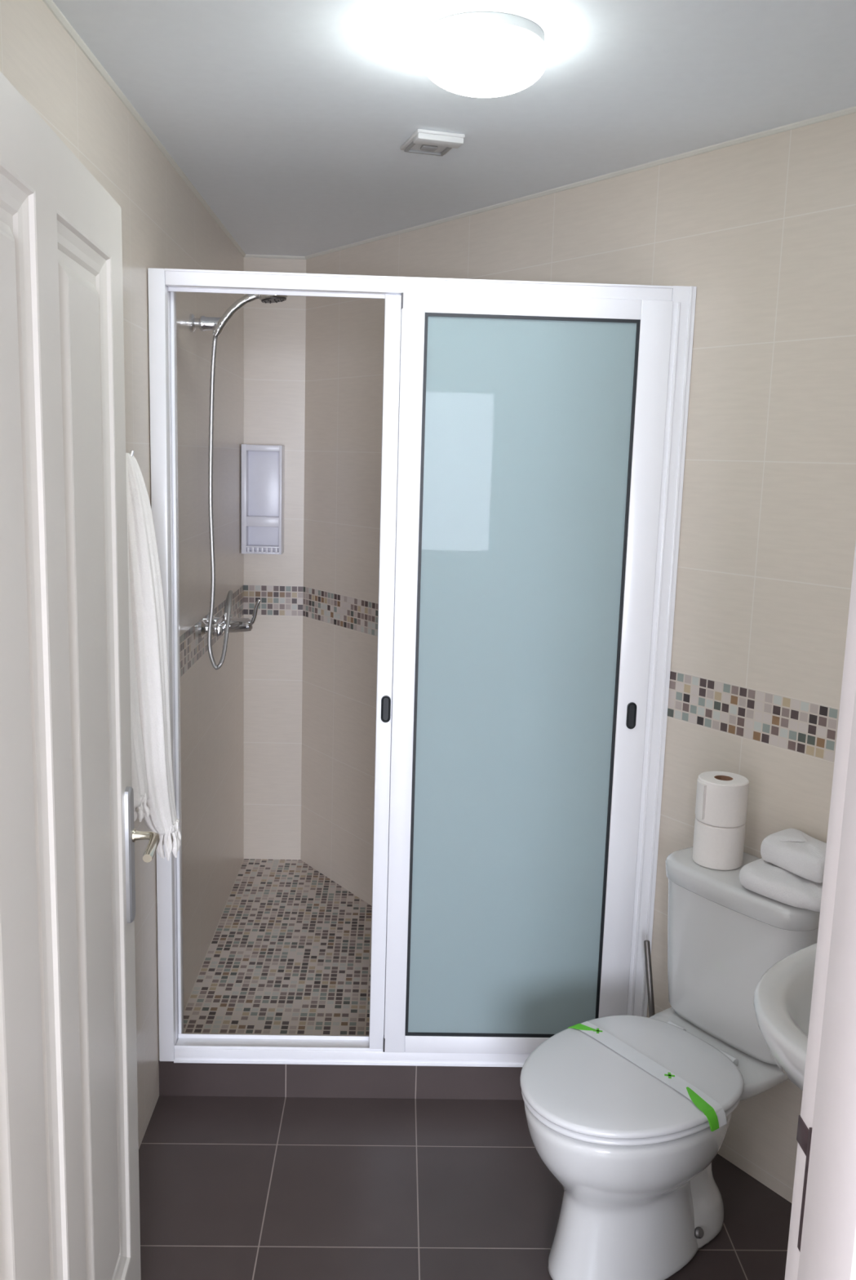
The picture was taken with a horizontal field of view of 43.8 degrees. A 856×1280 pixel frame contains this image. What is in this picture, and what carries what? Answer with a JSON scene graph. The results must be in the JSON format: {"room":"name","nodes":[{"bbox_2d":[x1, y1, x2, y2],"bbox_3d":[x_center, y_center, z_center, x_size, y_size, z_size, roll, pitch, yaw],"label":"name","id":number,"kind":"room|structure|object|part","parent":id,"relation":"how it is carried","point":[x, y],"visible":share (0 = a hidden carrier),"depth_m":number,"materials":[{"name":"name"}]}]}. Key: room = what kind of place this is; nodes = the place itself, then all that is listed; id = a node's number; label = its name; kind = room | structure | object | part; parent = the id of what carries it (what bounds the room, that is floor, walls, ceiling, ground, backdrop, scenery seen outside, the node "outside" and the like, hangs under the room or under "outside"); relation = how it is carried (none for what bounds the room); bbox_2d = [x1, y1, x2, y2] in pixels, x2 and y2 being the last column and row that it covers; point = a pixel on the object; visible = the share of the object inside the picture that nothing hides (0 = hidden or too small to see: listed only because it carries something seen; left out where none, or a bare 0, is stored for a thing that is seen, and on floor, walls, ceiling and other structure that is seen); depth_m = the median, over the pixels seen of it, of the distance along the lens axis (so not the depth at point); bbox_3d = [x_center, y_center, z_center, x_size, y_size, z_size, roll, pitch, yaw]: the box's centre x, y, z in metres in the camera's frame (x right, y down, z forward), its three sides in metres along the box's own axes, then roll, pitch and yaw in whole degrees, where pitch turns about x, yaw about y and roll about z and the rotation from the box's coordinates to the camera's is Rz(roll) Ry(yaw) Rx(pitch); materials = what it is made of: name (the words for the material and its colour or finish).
{"room":"bathroom","nodes":[
{"label":"bathroom","id":0,"kind":"room"},
{"bbox_2d":[0,0,244,1148],"bbox_3d":[-0.701,-0.013,2.478,0.100,2.600,3.243,1,10,-2],"label":"wall","id":1,"kind":"structure","parent":0,"point":[165,225],"depth_m":2.88,"materials":[{"name":"tile"}]},
{"bbox_2d":[128,449,133,456],"bbox_3d":[-0.603,-0.353,2.086,0.056,0.039,0.032,1,10,-2],"label":"towel hook","id":2,"kind":"object","parent":1,"relation":"attached to","point":[131,452],"visible":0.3,"depth_m":2.08,"materials":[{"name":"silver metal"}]},
{"bbox_2d":[42,0,245,257],"bbox_3d":[-0.615,-1.113,2.307,0.009,0.009,3.013,1,10,-2],"label":"trim","id":3,"kind":"structure","parent":1,"relation":"attached to","point":[50,4],"depth_m":2.16,"materials":[{"name":"white paint"}]},
{"bbox_2d":[125,453,181,860],"bbox_3d":[-0.582,0.050,2.145,0.106,0.839,0.213,5,10,20],"label":"hanging towel","id":4,"kind":"object","parent":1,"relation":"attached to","point":[152,776],"visible":0.55,"depth_m":2.13,"materials":[{"name":"white fabric"}]},
{"bbox_2d":[198,599,260,638],"bbox_3d":[-0.585,-0.071,3.190,0.172,0.114,0.196,1,10,-2],"label":"shower mixer","id":5,"kind":"object","parent":1,"relation":"attached to","point":[237,624],"visible":0.9,"depth_m":3.17,"materials":[{"name":"silver metal"}]},
{"bbox_3d":[-0.530,-0.073,3.180,0.033,0.103,0.065,-7,13,-41],"label":"mixer lever","id":6,"kind":"part","parent":5,"relation":"part of","materials":[{"name":"silver metal"}]},
{"bbox_2d":[189,293,287,669],"bbox_3d":[-0.512,-0.437,2.988,0.261,1.054,0.209,5,10,20],"label":"shower","id":7,"kind":"object","parent":1,"relation":"attached to","point":[204,323],"visible":0.97,"depth_m":2.92,"materials":[{"name":"silver metal"}]},
{"bbox_3d":[-0.510,-0.878,2.866,0.142,0.126,0.022,1,10,-2],"label":"handle","id":8,"kind":"part","parent":7,"relation":"part of","materials":[{"name":"silver metal"}]},
{"bbox_2d":[244,257,306,859],"bbox_3d":[-0.579,-0.274,4.031,0.423,2.600,0.100,1,10,-2],"label":"wall","id":9,"kind":"structure","parent":0,"point":[274,333],"depth_m":4.00,"materials":[{"name":"tile"}]},
{"bbox_2d":[240,444,284,554],"bbox_3d":[-0.603,-0.513,3.890,0.146,0.393,0.096,1,10,-2],"label":"shower caddy","id":10,"kind":"object","parent":9,"relation":"attached to","point":[262,466],"visible":1,"depth_m":3.88,"materials":[{"name":"white plastic"}]},
{"bbox_3d":[-0.603,-0.330,3.878,0.120,0.024,0.010,1,10,-2],"label":"guard rail","id":11,"kind":"part","parent":10,"relation":"part of","materials":[{"name":"white plastic"}]},
{"bbox_2d":[244,253,306,259],"bbox_3d":[-0.545,-1.364,3.791,0.223,0.009,0.009,1,10,-2],"label":"trim","id":12,"kind":"structure","parent":9,"relation":"attached to","point":[246,255],"depth_m":3.79,"materials":[{"name":"beige paint"}]},
{"bbox_2d":[183,858,372,1035],"bbox_3d":[-0.104,1.071,3.493,1.206,0.158,1.438,1,10,-2],"label":"floor","id":13,"kind":"structure","parent":0,"point":[288,953],"depth_m":3.34,"materials":[{"name":"tile"}]},
{"bbox_2d":[52,0,855,256],"bbox_3d":[0.569,-1.127,2.269,2.372,0.100,3.143,1,10,-2],"label":"ceiling","id":14,"kind":"structure","parent":0,"point":[291,120],"depth_m":2.06,"materials":[{"name":"paint"}]},
{"bbox_2d":[400,128,465,155],"bbox_3d":[0.008,-1.099,2.366,0.108,0.020,0.148,-1,10,-16],"label":"ceiling vent","id":15,"kind":"object","parent":14,"relation":"in","point":[423,141],"visible":1,"depth_m":2.32,"materials":[{"name":"plastic"}]},
{"bbox_2d":[404,141,451,155],"bbox_3d":[0.002,-1.103,2.387,0.092,0.007,0.088,-1,10,-16],"label":"grille","id":16,"kind":"object","parent":15,"relation":"attached to","point":[437,149],"depth_m":2.39,"materials":[{"name":"white plastic"}]},
{"bbox_2d":[420,11,547,97],"bbox_3d":[0.093,-0.964,1.781,0.212,0.086,0.212,1,10,-2],"label":"ceiling lamp","id":17,"kind":"object","parent":14,"relation":"attached to","point":[474,54],"visible":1,"depth_m":1.71,"materials":[{"name":"white glass"}]},
{"bbox_2d":[138,1095,792,1279],"bbox_3d":[0.520,1.379,1.962,2.379,0.100,1.716,1,10,-2],"label":"floor","id":18,"kind":"structure","parent":0,"point":[232,1188],"depth_m":2.37,"materials":[{"name":"tile"}]},
{"bbox_2d":[158,1060,523,1099],"bbox_3d":[-0.069,1.124,2.769,1.236,0.097,0.079,1,10,-2],"label":"step","id":19,"kind":"structure","parent":18,"relation":"on","point":[184,1079],"depth_m":2.73,"materials":[{"name":"tile"}]},
{"bbox_2d":[147,267,697,1066],"bbox_3d":[-0.038,0.128,2.593,1.236,1.927,0.092,1,10,-2],"label":"screen","id":20,"kind":"object","parent":19,"relation":"on","point":[534,433],"visible":0.85,"depth_m":2.55,"materials":[{"name":"white metal"}]},
{"bbox_3d":[-0.072,1.056,2.740,1.144,0.046,0.066,1,10,-2],"label":"sill","id":21,"kind":"part","parent":20,"relation":"part of","materials":[{"name":"white metal"}]},
{"bbox_3d":[0.184,0.132,2.595,0.618,1.854,0.022,1,10,-2],"label":"sliding door","id":22,"kind":"part","parent":20,"relation":"part of","materials":[{"name":"white metal"}]},
{"bbox_3d":[-0.101,0.166,2.557,0.023,0.066,0.005,1,10,-2],"label":"door pull","id":23,"kind":"part","parent":20,"relation":"part of","materials":[{"name":"black plastic"}]},
{"bbox_3d":[0.212,0.137,2.568,0.502,1.781,0.006,1,10,-2],"label":"glass pane","id":24,"kind":"part","parent":20,"relation":"part of","materials":[{"name":"grey"}]},
{"bbox_3d":[0.222,0.138,2.569,0.615,1.859,0.022,1,10,-2],"label":"sliding door","id":25,"kind":"part","parent":20,"relation":"part of","materials":[{"name":"white metal"}]},
{"bbox_3d":[0.491,0.183,2.571,0.023,0.066,0.004,1,10,-2],"label":"door pull","id":26,"kind":"part","parent":20,"relation":"part of","materials":[{"name":"black plastic"}]},
{"bbox_2d":[644,939,655,1017],"bbox_3d":[0.563,0.981,2.557,0.090,0.488,0.150,1,10,-2],"label":"toilet brush","id":27,"kind":"object","parent":18,"relation":"on","point":[646,943],"visible":0.11,"depth_m":2.57,"materials":[{"name":"metal"}]},
{"bbox_2d":[520,846,820,1279],"bbox_3d":[0.486,0.897,2.213,0.679,0.763,0.382,-5,12,-35],"label":"toilet","id":28,"kind":"object","parent":18,"relation":"on","point":[632,1156],"visible":0.88,"depth_m":2.13,"materials":[{"name":"ceramic"}]},
{"bbox_3d":[0.396,1.091,2.191,0.426,0.384,0.401,1,10,-2],"label":"bowl","id":29,"kind":"part","parent":28,"relation":"part of","materials":[{"name":"ceramic"}]},
{"bbox_3d":[0.398,0.892,2.148,0.455,0.014,0.376,-5,12,-34],"label":"seat","id":30,"kind":"part","parent":28,"relation":"part of","materials":[{"name":"plastic"}]},
{"bbox_3d":[0.408,0.872,2.158,0.454,0.018,0.426,1,10,-2],"label":"lid","id":31,"kind":"part","parent":28,"relation":"part of","materials":[{"name":"plastic"}]},
{"bbox_2d":[567,1021,727,1131],"bbox_3d":[0.436,0.875,2.168,0.048,0.035,0.397,-5,12,-35],"label":"sanitary band","id":32,"kind":"object","parent":28,"relation":"on","point":[703,1101],"visible":1,"depth_m":2.13,"materials":[{"name":"paper"}]},
{"bbox_2d":[693,817,746,870],"bbox_3d":[0.641,0.443,2.346,0.108,0.096,0.108,1,10,-2],"label":"toilet roll","id":33,"kind":"object","parent":28,"relation":"on","point":[717,848],"visible":0.72,"depth_m":2.30,"materials":[{"name":"paper"}]},
{"bbox_2d":[695,771,749,827],"bbox_3d":[0.642,0.348,2.330,0.111,0.096,0.108,1,10,-2],"label":"toilet roll","id":34,"kind":"object","parent":33,"relation":"on","point":[722,797],"visible":1,"depth_m":2.29,"materials":[{"name":"paper"}]},
{"bbox_3d":[0.691,0.527,2.293,0.198,0.048,0.378,-5,12,-35],"label":"cistern lid","id":35,"kind":"part","parent":28,"relation":"part of","materials":[{"name":"ceramic"}]},
{"bbox_2d":[739,857,822,911],"bbox_3d":[0.759,0.496,2.191,0.179,0.049,0.210,-7,13,-41],"label":"folded towel","id":36,"kind":"object","parent":28,"relation":"on","point":[762,877],"visible":0.48,"depth_m":2.14,"materials":[{"name":"white fabric"}]},
{"bbox_2d":[760,828,826,883],"bbox_3d":[0.781,0.442,2.197,0.119,0.061,0.170,-4,11,-30],"label":"folded towel","id":37,"kind":"object","parent":36,"relation":"on","point":[793,851],"visible":0.74,"depth_m":2.17,"materials":[{"name":"white fabric"}]},
{"bbox_2d":[300,112,855,1203],"bbox_3d":[0.714,0.031,2.461,0.100,2.600,3.900,-5,12,-35],"label":"wall","id":38,"kind":"structure","parent":0,"point":[764,228],"depth_m":2.42,"materials":[{"name":"tile"}]},
{"bbox_2d":[305,106,855,259],"bbox_3d":[0.629,-1.083,2.341,0.009,0.009,3.650,-5,12,-35],"label":"trim","id":39,"kind":"structure","parent":38,"relation":"attached to","point":[853,109],"depth_m":2.57,"materials":[{"name":"beige paint"}]},
{"bbox_2d":[754,942,817,1090],"bbox_3d":[0.849,0.905,1.730,0.655,0.931,0.600,-5,12,-35],"label":"washbasin","id":40,"kind":"object","parent":38,"relation":"attached to","point":[783,995],"visible":0.5,"depth_m":1.72,"materials":[{"name":"ceramic"}]},
{"bbox_3d":[0.527,0.318,0.986,2.483,2.320,0.130,1,10,-2],"label":"wall","id":41,"kind":"structure","parent":0,"visible":0},
{"bbox_2d":[0,71,159,1279],"bbox_3d":[-0.492,0.366,1.441,0.100,1.988,0.831,1,10,-2],"label":"door","id":42,"kind":"structure","parent":41,"relation":"in","point":[69,1186],"depth_m":1.39,"materials":[{"name":"paint"}]},
{"bbox_3d":[-0.480,0.353,1.224,0.034,1.712,0.275,1,10,-5],"label":"panel","id":43,"kind":"part","parent":42,"relation":"part of","materials":[{"name":"paint"}]},
{"bbox_3d":[-0.510,0.287,1.604,0.034,1.712,0.315,1,10,-5],"label":"panel","id":44,"kind":"part","parent":42,"relation":"part of","materials":[{"name":"paint"}]},
{"bbox_3d":[-0.507,0.366,1.814,0.009,0.242,0.036,1,10,-5],"label":"plate","id":45,"kind":"part","parent":42,"relation":"part of","materials":[{"name":"silver metal"}]},
{"bbox_3d":[-0.478,0.342,1.782,0.054,0.027,0.096,1,10,-2],"label":"handle","id":46,"kind":"part","parent":42,"relation":"part of","materials":[{"name":"silver metal"}]},
{"bbox_2d":[785,543,855,1279],"bbox_3d":[-0.051,0.403,0.978,1.040,2.120,0.154,1,10,-2],"label":"trim","id":47,"kind":"structure","parent":41,"relation":"attached to","point":[822,1240],"depth_m":1.00,"materials":[{"name":"paint"}]},
{"bbox_3d":[0.376,0.542,1.070,0.006,0.136,0.042,1,10,-2],"label":"strike plate","id":48,"kind":"part","parent":47,"relation":"part of","materials":[{"name":"metal"}]}
]}

